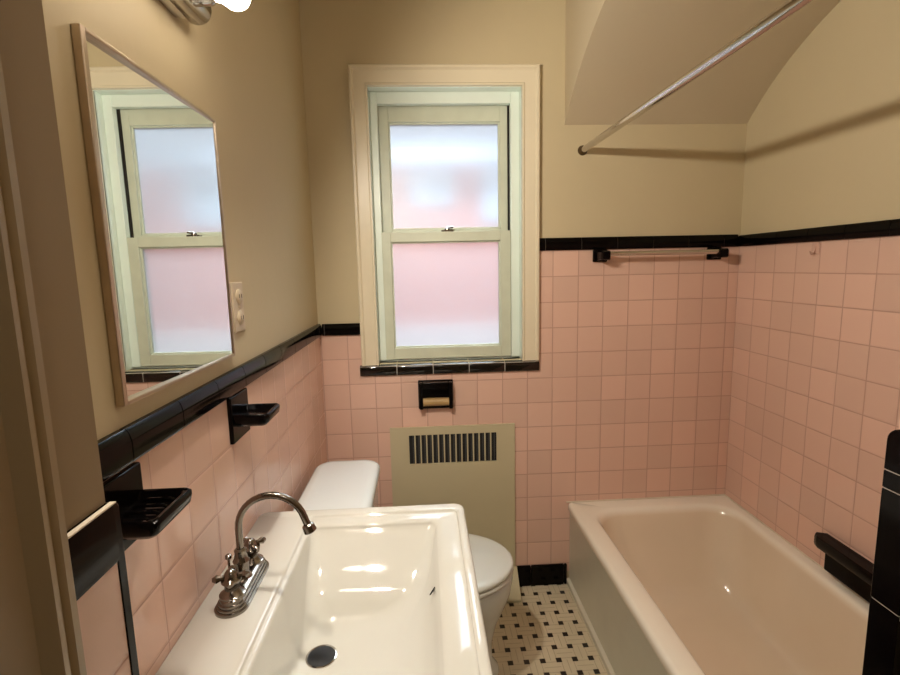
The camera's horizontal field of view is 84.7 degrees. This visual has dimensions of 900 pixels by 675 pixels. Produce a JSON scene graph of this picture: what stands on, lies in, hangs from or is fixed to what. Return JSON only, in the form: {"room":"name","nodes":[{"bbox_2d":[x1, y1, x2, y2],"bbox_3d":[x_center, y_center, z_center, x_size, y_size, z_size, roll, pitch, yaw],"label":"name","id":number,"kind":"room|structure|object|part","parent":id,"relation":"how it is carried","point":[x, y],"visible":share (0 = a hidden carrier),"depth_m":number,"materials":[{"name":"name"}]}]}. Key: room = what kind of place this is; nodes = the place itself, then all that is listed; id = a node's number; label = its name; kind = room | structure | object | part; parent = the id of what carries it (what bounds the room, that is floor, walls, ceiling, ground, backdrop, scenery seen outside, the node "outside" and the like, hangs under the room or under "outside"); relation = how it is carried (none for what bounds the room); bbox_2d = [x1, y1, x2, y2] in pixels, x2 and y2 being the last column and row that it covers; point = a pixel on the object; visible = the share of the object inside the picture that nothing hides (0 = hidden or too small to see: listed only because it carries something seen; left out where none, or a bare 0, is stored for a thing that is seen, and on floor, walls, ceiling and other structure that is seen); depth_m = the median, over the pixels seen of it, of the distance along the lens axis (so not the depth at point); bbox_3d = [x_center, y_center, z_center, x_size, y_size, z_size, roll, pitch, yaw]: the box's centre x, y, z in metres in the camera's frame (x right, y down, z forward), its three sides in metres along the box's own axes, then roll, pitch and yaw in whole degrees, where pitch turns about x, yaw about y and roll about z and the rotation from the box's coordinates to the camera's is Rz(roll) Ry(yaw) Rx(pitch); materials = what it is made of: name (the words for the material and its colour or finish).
{"room":"bathroom","nodes":[
{"label":"bathroom","id":0,"kind":"room"},
{"bbox_2d":[0,0,130,674],"bbox_3d":[-0.433,0.219,-0.264,0.295,2.541,1.466,-2,8,-3],"label":"wall","id":1,"kind":"structure","parent":0,"point":[24,54],"depth_m":0.42,"materials":[{"name":"paint"}]},
{"bbox_2d":[0,55,86,674],"bbox_3d":[-0.284,0.405,-0.025,0.028,2.100,0.910,-2,8,-3],"label":"door","id":2,"kind":"structure","parent":1,"relation":"in","point":[40,631],"depth_m":0.36,"materials":[{"name":"paint"}]},
{"bbox_2d":[67,501,115,538],"bbox_3d":[-0.322,0.163,0.438,0.006,0.002,0.073,-2,8,-3],"label":"trim","id":3,"kind":"structure","parent":1,"relation":"attached to","point":[91,518],"depth_m":0.44,"materials":[{"name":"beige wood"}]},
{"bbox_2d":[67,505,119,599],"bbox_3d":[-0.324,0.194,0.433,0.010,0.057,0.086,-2,8,-3],"label":"trim","id":4,"kind":"structure","parent":1,"relation":"attached to","point":[94,550],"depth_m":0.44,"materials":[{"name":"black ceramic"}]},
{"bbox_2d":[104,502,139,674],"bbox_3d":[-0.319,0.765,0.563,0.014,1.224,0.012,-2,8,-3],"label":"trim","id":5,"kind":"structure","parent":1,"relation":"attached to","point":[122,570],"depth_m":0.49,"materials":[{"name":"black tile"}]},
{"bbox_2d":[42,0,326,674],"bbox_3d":[-0.582,0.009,1.248,0.169,2.541,1.581,-2,8,-3],"label":"wall","id":6,"kind":"structure","parent":0,"point":[243,69],"depth_m":1.09,"materials":[{"name":"paint"}]},
{"bbox_2d":[103,462,191,550],"bbox_3d":[-0.422,0.242,0.681,0.089,0.108,0.112,-2,8,-3],"label":"soap dish","id":7,"kind":"object","parent":6,"relation":"attached to","point":[144,513],"visible":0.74,"depth_m":0.68,"materials":[{"name":"black ceramic"}]},
{"bbox_3d":[-0.459,0.243,0.679,0.015,0.108,0.112,-2,8,-3],"label":"plate","id":8,"kind":"part","parent":7,"relation":"part of","materials":[{"name":"black ceramic"}]},
{"bbox_2d":[120,487,191,539],"bbox_3d":[-0.417,0.244,0.681,0.079,0.029,0.105,-2,8,-3],"label":"tray","id":9,"kind":"object","parent":7,"relation":"on","point":[144,513],"depth_m":0.68,"materials":[{"name":"black ceramic"}]},
{"bbox_2d":[70,23,234,406],"bbox_3d":[-0.482,-0.180,0.867,0.013,0.502,0.418,-2,8,-3],"label":"wall mirror","id":10,"kind":"object","parent":6,"relation":"attached to","point":[152,155],"visible":1,"depth_m":0.79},
{"bbox_2d":[159,0,250,24],"bbox_3d":[-0.415,-0.577,0.695,0.151,0.054,0.460,-2,8,-3],"label":"vanity light","id":11,"kind":"object","parent":6,"relation":"attached to","point":[197,12],"visible":1,"depth_m":0.86,"materials":[{"name":"silver metal"}]},
{"bbox_3d":[-0.480,-0.576,0.691,0.022,0.044,0.420,-2,8,-3],"label":"plate","id":12,"kind":"part","parent":11,"relation":"part of","materials":[{"name":"silver metal"}]},
{"bbox_2d":[191,0,217,6],"bbox_3d":[-0.428,-0.596,0.858,0.039,0.036,0.034,-2,8,-3],"label":"socket","id":13,"kind":"object","parent":11,"relation":"attached to","point":[194,3],"depth_m":0.86,"materials":[{"name":"silver metal"}]},
{"bbox_3d":[-0.380,-0.600,0.860,0.060,0.052,0.052,-2,8,-3],"label":"bulb","id":14,"kind":"part","parent":11,"relation":"part of","materials":[{"name":"beige glass"}]},
{"bbox_2d":[97,324,321,481],"bbox_3d":[-0.493,0.077,1.259,0.017,0.049,1.572,-2,8,-3],"label":"trim","id":15,"kind":"structure","parent":6,"relation":"attached to","point":[122,447],"depth_m":0.86,"materials":[{"name":"black tile"}]},
{"bbox_2d":[230,282,245,332],"bbox_3d":[-0.494,-0.071,1.155,0.013,0.116,0.068,-2,8,-3],"label":"outlet plate","id":16,"kind":"object","parent":6,"relation":"attached to","point":[236,290],"visible":0.98,"depth_m":1.14,"materials":[{"name":"beige plastic"}]},
{"bbox_2d":[236,289,242,302],"bbox_3d":[-0.492,-0.096,1.151,0.006,0.034,0.034,-2,8,-3],"label":"socket","id":17,"kind":"object","parent":16,"relation":"attached to","point":[239,292],"depth_m":1.14,"materials":[{"name":"beige plastic"}]},
{"bbox_2d":[237,310,243,324],"bbox_3d":[-0.491,-0.047,1.158,0.006,0.034,0.034,-2,8,-3],"label":"socket","id":18,"kind":"object","parent":16,"relation":"attached to","point":[240,313],"depth_m":1.15,"materials":[{"name":"beige plastic"}]},
{"bbox_2d":[226,388,279,444],"bbox_3d":[-0.446,0.176,1.127,0.091,0.104,0.104,-2,8,-3],"label":"soap dish","id":19,"kind":"object","parent":6,"relation":"attached to","point":[242,415],"visible":0.92,"depth_m":1.09,"materials":[{"name":"black ceramic"}]},
{"bbox_3d":[-0.484,0.177,1.125,0.015,0.104,0.104,-2,8,-3],"label":"plate","id":20,"kind":"part","parent":19,"relation":"part of","materials":[{"name":"black ceramic"}]},
{"bbox_2d":[233,403,279,426],"bbox_3d":[-0.441,0.177,1.128,0.081,0.029,0.098,-2,8,-3],"label":"tray","id":21,"kind":"object","parent":19,"relation":"on","point":[244,414],"depth_m":1.10,"materials":[{"name":"black ceramic"}]},
{"bbox_2d":[299,0,746,577],"bbox_3d":[0.383,-0.144,2.176,2.200,2.541,0.200,-2,8,-3],"label":"wall","id":22,"kind":"structure","parent":0,"point":[628,396],"depth_m":2.08,"materials":[{"name":"tile"}]},
{"bbox_2d":[322,323,359,335],"bbox_3d":[-0.449,-0.034,2.041,0.156,0.047,0.017,-2,8,-3],"label":"trim","id":23,"kind":"structure","parent":22,"relation":"attached to","point":[342,328],"depth_m":2.03,"materials":[{"name":"black tile"}]},
{"bbox_2d":[418,379,452,409],"bbox_3d":[-0.059,0.243,2.078,0.148,0.124,0.051,-2,8,-3],"label":"paper holder","id":24,"kind":"object","parent":22,"relation":"attached to","point":[431,393],"visible":1,"depth_m":2.06,"materials":[{"name":"black ceramic"}]},
{"bbox_2d":[347,64,539,365],"bbox_3d":[-0.012,-0.487,2.078,0.745,1.175,0.194,-2,8,-3],"label":"window","id":25,"kind":"structure","parent":22,"relation":"in","point":[446,157],"depth_m":2.06,"materials":[{"name":"beige paint"}]},
{"bbox_3d":[-0.027,-0.700,2.076,0.536,0.517,0.033,-2,8,-3],"label":"sash","id":26,"kind":"part","parent":25,"relation":"part of","materials":[{"name":"glass"}]},
{"bbox_3d":[-0.020,-0.678,2.084,0.455,0.426,0.003,-2,8,-3],"label":"pane","id":27,"kind":"part","parent":25,"relation":"part of","materials":[{"name":"white glass"}]},
{"bbox_3d":[-0.010,-0.180,2.110,0.539,0.534,0.037,-2,8,-3],"label":"sash","id":28,"kind":"part","parent":25,"relation":"part of","materials":[{"name":"paint"}]},
{"bbox_3d":[-0.013,-0.184,2.111,0.453,0.440,0.003,-2,8,-3],"label":"pane","id":29,"kind":"part","parent":25,"relation":"part of","materials":[{"name":"pink glass"}]},
{"bbox_2d":[360,357,538,375],"bbox_3d":[0.000,0.122,2.117,0.757,0.048,0.080,-2,8,-3],"label":"trim","id":30,"kind":"structure","parent":22,"relation":"attached to","point":[507,365],"depth_m":2.08,"materials":[{"name":"black tile"}]},
{"bbox_2d":[390,423,521,602],"bbox_3d":[0.026,0.767,2.126,0.546,0.768,0.119,-2,8,-3],"label":"wall heater","id":31,"kind":"object","parent":22,"relation":"attached to","point":[472,467],"visible":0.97,"depth_m":2.15,"materials":[{"name":"beige metal"}]},
{"bbox_2d":[517,563,566,585],"bbox_3d":[0.374,1.081,2.244,0.316,0.098,0.016,-2,8,-3],"label":"baseboard","id":32,"kind":"structure","parent":22,"relation":"attached to","point":[542,574],"depth_m":2.24,"materials":[{"name":"black ceramic"}]},
{"bbox_2d":[540,234,738,250],"bbox_3d":[0.789,-0.397,2.060,0.848,0.051,0.017,-2,8,-3],"label":"trim","id":33,"kind":"structure","parent":22,"relation":"attached to","point":[680,241],"depth_m":2.05,"materials":[{"name":"black tile"}]},
{"bbox_2d":[593,247,728,261],"bbox_3d":[0.872,-0.343,2.035,0.550,0.052,0.089,-2,8,-3],"label":"towel bar","id":34,"kind":"object","parent":22,"relation":"attached to","point":[713,253],"visible":1,"depth_m":2.01,"materials":[{"name":"silver metal"}]},
{"bbox_3d":[0.626,-0.341,2.059,0.060,0.052,0.016,-2,8,-3],"label":"post","id":35,"kind":"part","parent":34,"relation":"part of","materials":[{"name":"black ceramic"}]},
{"bbox_3d":[0.873,-0.346,2.011,0.470,0.019,0.019,-2,8,-3],"label":"rod","id":36,"kind":"part","parent":34,"relation":"part of","materials":[{"name":"silver metal"}]},
{"bbox_3d":[1.115,-0.355,2.084,0.060,0.052,0.016,-2,8,-3],"label":"post","id":37,"kind":"part","parent":34,"relation":"part of","materials":[{"name":"black ceramic"}]},
{"bbox_2d":[578,0,813,155],"bbox_3d":[0.580,-0.646,1.272,0.040,0.062,1.482,-2,8,-3],"label":"shower rod","id":38,"kind":"object","parent":22,"relation":"attached to","point":[789,7],"visible":1,"depth_m":1.10,"materials":[{"name":"silver metal"}]},
{"bbox_2d":[492,584,607,674],"bbox_3d":[0.496,1.350,0.849,2.200,0.050,3.250,-2,8,-3],"label":"floor","id":39,"kind":"structure","parent":0,"point":[545,633],"depth_m":1.93,"materials":[{"name":"beige tile"}]},
{"bbox_2d":[155,504,492,674],"bbox_3d":[-0.197,0.898,1.015,0.520,0.829,0.670,-2,8,-3],"label":"pedestal sink","id":40,"kind":"object","parent":39,"relation":"on","point":[392,590],"visible":0.95,"depth_m":1.03,"materials":[{"name":"white ceramic"}]},
{"bbox_2d":[212,492,316,618],"bbox_3d":[-0.349,0.392,0.958,0.180,0.195,0.176,-2,8,-3],"label":"faucet","id":41,"kind":"object","parent":40,"relation":"on","point":[241,581],"visible":1,"depth_m":0.94,"materials":[{"name":"silver metal"}]},
{"bbox_3d":[-0.430,0.446,0.961,0.012,0.052,0.012,-2,8,-3],"label":"lift rod","id":42,"kind":"part","parent":41,"relation":"part of","materials":[{"name":"silver metal"}]},
{"bbox_3d":[-0.403,0.450,0.910,0.050,0.052,0.050,3,9,26],"label":"handle","id":43,"kind":"part","parent":41,"relation":"part of","materials":[{"name":"silver metal"}]},
{"bbox_3d":[-0.405,0.477,0.966,0.060,0.026,0.176,-2,8,-3],"label":"plate","id":44,"kind":"part","parent":41,"relation":"part of","materials":[{"name":"silver metal"}]},
{"bbox_3d":[-0.409,0.436,1.013,0.051,0.052,0.051,-2,8,-3],"label":"handle","id":45,"kind":"part","parent":41,"relation":"part of","materials":[{"name":"silver metal"}]},
{"bbox_3d":[-0.348,0.381,0.956,0.156,0.173,0.038,-2,8,-3],"label":"spout","id":46,"kind":"part","parent":41,"relation":"part of","materials":[{"name":"silver metal"}]},
{"bbox_2d":[293,460,513,674],"bbox_3d":[-0.123,0.845,1.684,0.696,0.744,0.448,-2,8,-3],"label":"toilet","id":47,"kind":"object","parent":39,"relation":"on","point":[347,484],"visible":0.23,"depth_m":1.65,"materials":[{"name":"ceramic"}]},
{"bbox_3d":[-0.362,0.502,1.623,0.234,0.038,0.448,-2,8,-3],"label":"tank lid","id":48,"kind":"part","parent":47,"relation":"part of","materials":[{"name":"white ceramic"}]},
{"bbox_3d":[-0.361,0.673,1.647,0.221,0.304,0.420,-2,8,-3],"label":"tank","id":49,"kind":"part","parent":47,"relation":"part of","materials":[{"name":"white ceramic"}]},
{"bbox_3d":[-0.017,0.780,1.716,0.474,0.020,0.374,-2,8,-3],"label":"seat lid","id":50,"kind":"part","parent":47,"relation":"part of","materials":[{"name":"plastic"}]},
{"bbox_3d":[-0.014,0.801,1.719,0.472,0.018,0.372,-2,8,-3],"label":"seat","id":51,"kind":"part","parent":47,"relation":"part of","materials":[{"name":"plastic"}]},
{"bbox_3d":[-0.017,1.008,1.748,0.479,0.397,0.356,-2,8,-3],"label":"bowl","id":52,"kind":"part","parent":47,"relation":"part of","materials":[{"name":"white ceramic"}]},
{"bbox_2d":[567,495,868,674],"bbox_3d":[0.931,1.022,1.528,0.725,0.391,1.463,-2,8,-3],"label":"bathtub","id":53,"kind":"object","parent":39,"relation":"on","point":[699,585],"visible":1,"depth_m":1.87,"materials":[{"name":"ceramic"}]},
{"bbox_2d":[565,0,840,124],"bbox_3d":[0.446,-0.945,0.525,2.200,0.595,3.250,-2,8,-3],"label":"ceiling","id":54,"kind":"structure","parent":0,"point":[620,54],"depth_m":1.77,"materials":[{"name":"paint"}]},
{"bbox_2d":[725,0,899,567],"bbox_3d":[1.399,-0.057,1.401,0.257,2.541,1.483,-2,8,-3],"label":"wall","id":55,"kind":"structure","parent":0,"point":[815,395],"depth_m":1.67,"materials":[{"name":"tile"}]},
{"bbox_2d":[566,494,869,603],"bbox_3d":[0.925,0.825,1.500,0.730,0.006,1.464,-2,8,-3],"label":"trim","id":56,"kind":"structure","parent":55,"relation":"attached to","point":[710,494],"depth_m":2.20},
{"bbox_2d":[809,242,820,254],"bbox_3d":[1.239,-0.303,1.681,0.031,0.045,0.034,-2,8,-3],"label":"hook","id":57,"kind":"object","parent":55,"relation":"attached to","point":[815,245],"visible":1,"depth_m":1.68,"materials":[{"name":"clear plastic"}]},
{"bbox_2d":[738,219,899,246],"bbox_3d":[1.263,-0.306,1.360,0.017,0.046,1.462,-2,8,-3],"label":"trim","id":58,"kind":"structure","parent":55,"relation":"attached to","point":[883,228],"depth_m":1.62,"materials":[{"name":"black tile"}]},
{"bbox_2d":[814,532,873,602],"bbox_3d":[1.260,0.732,1.546,0.052,0.100,0.285,-2,8,-3],"label":"soap ledge","id":59,"kind":"object","parent":55,"relation":"attached to","point":[846,565],"visible":0.68,"depth_m":1.55,"materials":[{"name":"black ceramic"}]},
{"bbox_3d":[1.119,0.165,-0.124,0.988,2.541,1.585,-2,8,-3],"label":"wall","id":60,"kind":"structure","parent":0,"visible":0},
{"bbox_2d":[862,430,899,674],"bbox_3d":[0.592,0.724,0.708,0.014,1.225,0.041,-2,8,-3],"label":"trim","id":61,"kind":"structure","parent":60,"relation":"attached to","point":[882,644],"depth_m":0.65,"materials":[{"name":"black ceramic"}]}
]}

